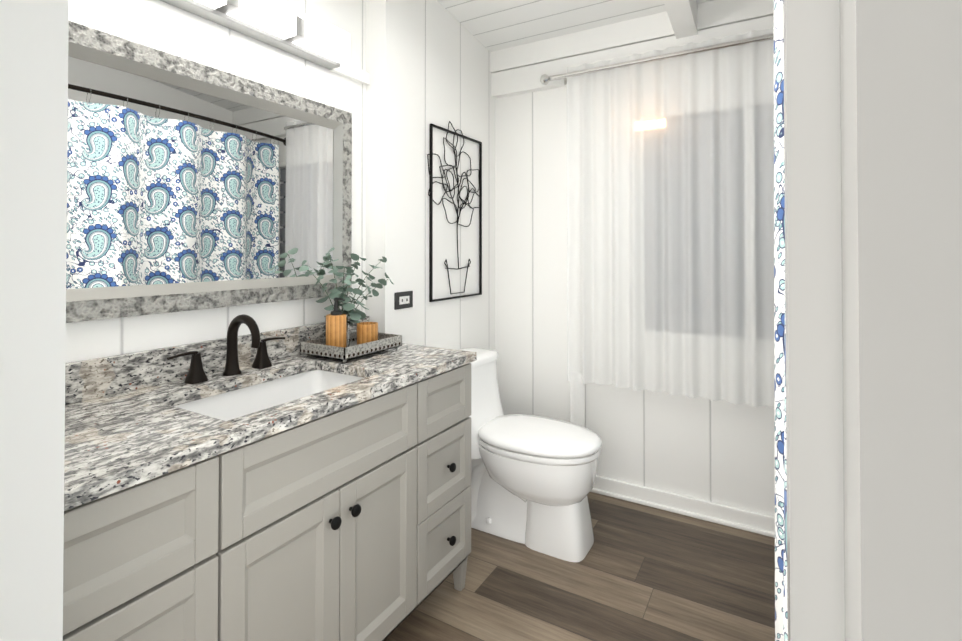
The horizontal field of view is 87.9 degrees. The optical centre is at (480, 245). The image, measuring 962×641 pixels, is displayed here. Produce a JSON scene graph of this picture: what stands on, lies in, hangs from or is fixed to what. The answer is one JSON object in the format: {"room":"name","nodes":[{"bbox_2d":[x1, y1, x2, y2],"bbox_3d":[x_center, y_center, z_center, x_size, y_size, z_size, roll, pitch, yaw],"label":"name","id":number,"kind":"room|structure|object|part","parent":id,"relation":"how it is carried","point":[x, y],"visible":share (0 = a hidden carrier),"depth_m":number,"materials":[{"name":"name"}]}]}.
{"room":"bathroom","nodes":[
{"label":"bathroom","id":0,"kind":"room"},
{"bbox_2d":[65,0,365,362],"bbox_3d":[-0.914,-0.196,1.551,0.155,2.950,1.485,0,-1,30],"label":"wall","id":1,"kind":"structure","parent":0,"point":[192,185],"depth_m":1.53,"materials":[{"name":"white paint"}]},
{"bbox_2d":[365,0,494,349],"bbox_3d":[-0.217,-0.183,2.647,0.246,2.950,1.110,0,-1,30],"label":"wall","id":2,"kind":"structure","parent":0,"point":[427,63],"depth_m":2.38,"materials":[{"name":"paint"}]},
{"bbox_2d":[394,291,412,309],"bbox_3d":[-0.341,0.242,2.210,0.008,0.074,0.120,0,-1,30],"label":"electrical outlet","id":3,"kind":"object","parent":2,"relation":"attached to","point":[402,300],"visible":1,"depth_m":2.20,"materials":[{"name":"grey plastic"}]},
{"bbox_3d":[-0.123,-0.179,2.576,0.012,0.900,0.508,0,-1,30],"label":"wire plant art","id":4,"kind":"part","parent":2,"relation":"part of"},
{"bbox_2d":[0,0,961,640],"bbox_3d":[-0.197,-0.210,0.339,2.620,2.950,0.120,0,-1,30],"label":"wall","id":5,"kind":"structure","parent":0,"point":[873,189],"depth_m":0.13,"materials":[{"name":"white paint"}]},
{"bbox_2d":[65,316,369,403],"bbox_3d":[-0.828,0.347,1.580,0.020,0.100,1.342,0,-1,30],"label":"backsplash","id":6,"kind":"structure","parent":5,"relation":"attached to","point":[104,376],"depth_m":1.42,"materials":[{"name":"grey stone"}]},
{"bbox_2d":[160,0,349,69],"bbox_3d":[-0.822,-0.777,1.511,0.116,0.193,1.054,0,-1,30],"label":"sconce","id":7,"kind":"object","parent":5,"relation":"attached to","point":[280,24],"visible":1,"depth_m":1.69,"materials":[{"name":"white glass"}]},
{"bbox_2d":[330,62,369,84],"bbox_3d":[-0.544,-0.725,2.083,0.020,0.050,0.205,0,-1,30],"label":"trim","id":8,"kind":"structure","parent":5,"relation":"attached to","point":[347,70],"depth_m":2.08,"materials":[{"name":"white paint"}]},
{"bbox_2d":[774,0,787,640],"bbox_3d":[0.802,0.143,1.144,0.232,2.002,2.286,0,-1,30],"label":"shower curtain","id":9,"kind":"object","parent":5,"relation":"hanging from","point":[781,623],"visible":0.15,"depth_m":1.12,"materials":[{"name":"fabric"}]},
{"bbox_2d":[437,0,711,51],"bbox_3d":[0.417,-1.317,1.397,2.620,0.394,2.645,0,-1,30],"label":"ceiling","id":10,"kind":"structure","parent":0,"point":[492,25],"depth_m":2.52,"materials":[{"name":"white wood"}]},
{"bbox_2d":[663,0,697,38],"bbox_3d":[0.414,-1.219,1.415,0.095,0.444,2.335,0,-1,30],"label":"ceiling beam","id":11,"kind":"structure","parent":10,"relation":"attached to","point":[682,14],"depth_m":2.23,"materials":[{"name":"white paint"}]},
{"bbox_2d":[384,492,774,640],"bbox_3d":[0.126,1.301,0.871,2.980,0.060,4.115,0,-1,30],"label":"floor","id":12,"kind":"structure","parent":0,"point":[639,572],"depth_m":1.86,"materials":[{"name":"wood"}]},
{"bbox_2d":[63,356,476,640],"bbox_3d":[-0.589,0.853,1.429,0.578,0.850,1.325,0,-1,30],"label":"bathroom vanity","id":13,"kind":"object","parent":12,"relation":"on","point":[291,493],"depth_m":1.21,"materials":[{"name":"grey wood"}]},
{"bbox_2d":[64,343,476,503],"bbox_3d":[-0.596,0.412,1.443,0.558,0.032,1.342,0,-1,30],"label":"countertop","id":14,"kind":"structure","parent":13,"relation":"on","point":[109,440],"depth_m":1.15,"materials":[{"name":"grey stone"}]},
{"bbox_2d":[167,314,284,383],"bbox_3d":[-0.727,0.302,1.517,0.158,0.186,0.381,0,-1,30],"label":"faucet","id":15,"kind":"object","parent":14,"relation":"on","point":[196,374],"visible":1,"depth_m":1.52,"materials":[{"name":"black metal"}]},
{"bbox_2d":[175,369,362,420],"bbox_3d":[-0.572,0.505,1.424,0.385,0.153,0.600,0,-1,30],"label":"sink","id":16,"kind":"object","parent":14,"relation":"in","point":[236,401],"depth_m":1.57,"materials":[{"name":"white ceramic"}]},
{"bbox_2d":[299,247,401,362],"bbox_3d":[-0.464,0.204,1.894,0.231,0.393,0.430,0,-1,30],"label":"tray","id":17,"kind":"object","parent":14,"relation":"on","point":[341,341],"visible":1,"depth_m":1.85,"materials":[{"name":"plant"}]},
{"bbox_2d":[357,322,377,344],"bbox_3d":[-0.432,0.340,1.897,0.080,0.088,0.080,0,-1,30],"label":"cup","id":18,"kind":"object","parent":17,"relation":"on","point":[366,331],"depth_m":1.86,"materials":[{"name":"brown wood"}]},
{"bbox_2d":[459,348,601,561],"bbox_3d":[0.157,0.906,2.281,0.786,0.763,0.430,0,-1,30],"label":"toilet","id":19,"kind":"object","parent":12,"relation":"on","point":[532,481],"visible":0.73,"depth_m":2.12,"materials":[{"name":"white ceramic"}]},
{"bbox_2d":[495,86,774,515],"bbox_3d":[1.151,-0.186,2.405,2.390,2.950,0.140,0,-1,30],"label":"wall","id":20,"kind":"structure","parent":0,"point":[718,451],"depth_m":2.74,"materials":[{"name":"paint"}]},
{"bbox_2d":[490,0,773,98],"bbox_3d":[1.049,-1.012,2.359,2.270,0.270,0.060,0,-1,30],"label":"ceiling beam","id":21,"kind":"structure","parent":20,"relation":"attached to","point":[519,69],"depth_m":2.56,"materials":[{"name":"white paint"}]},
{"bbox_2d":[540,27,773,426],"bbox_3d":[0.855,0.111,2.387,1.225,2.095,0.084,0,-1,30],"label":"sheer curtain","id":22,"kind":"object","parent":20,"relation":"hanging from","point":[670,220],"visible":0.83,"depth_m":2.34,"materials":[{"name":"fabric"}]},
{"bbox_3d":[0.854,-0.896,2.400,1.222,0.060,0.082,0,-1,30],"label":"curtain rod","id":23,"kind":"part","parent":22,"relation":"part of","materials":[{"name":"silver metal"}]},
{"bbox_2d":[590,475,774,537],"bbox_3d":[1.056,1.246,2.346,2.270,0.085,0.030,0,-1,30],"label":"baseboard","id":24,"kind":"structure","parent":20,"relation":"attached to","point":[742,519],"depth_m":2.36,"materials":[{"name":"white paint"}]}
]}

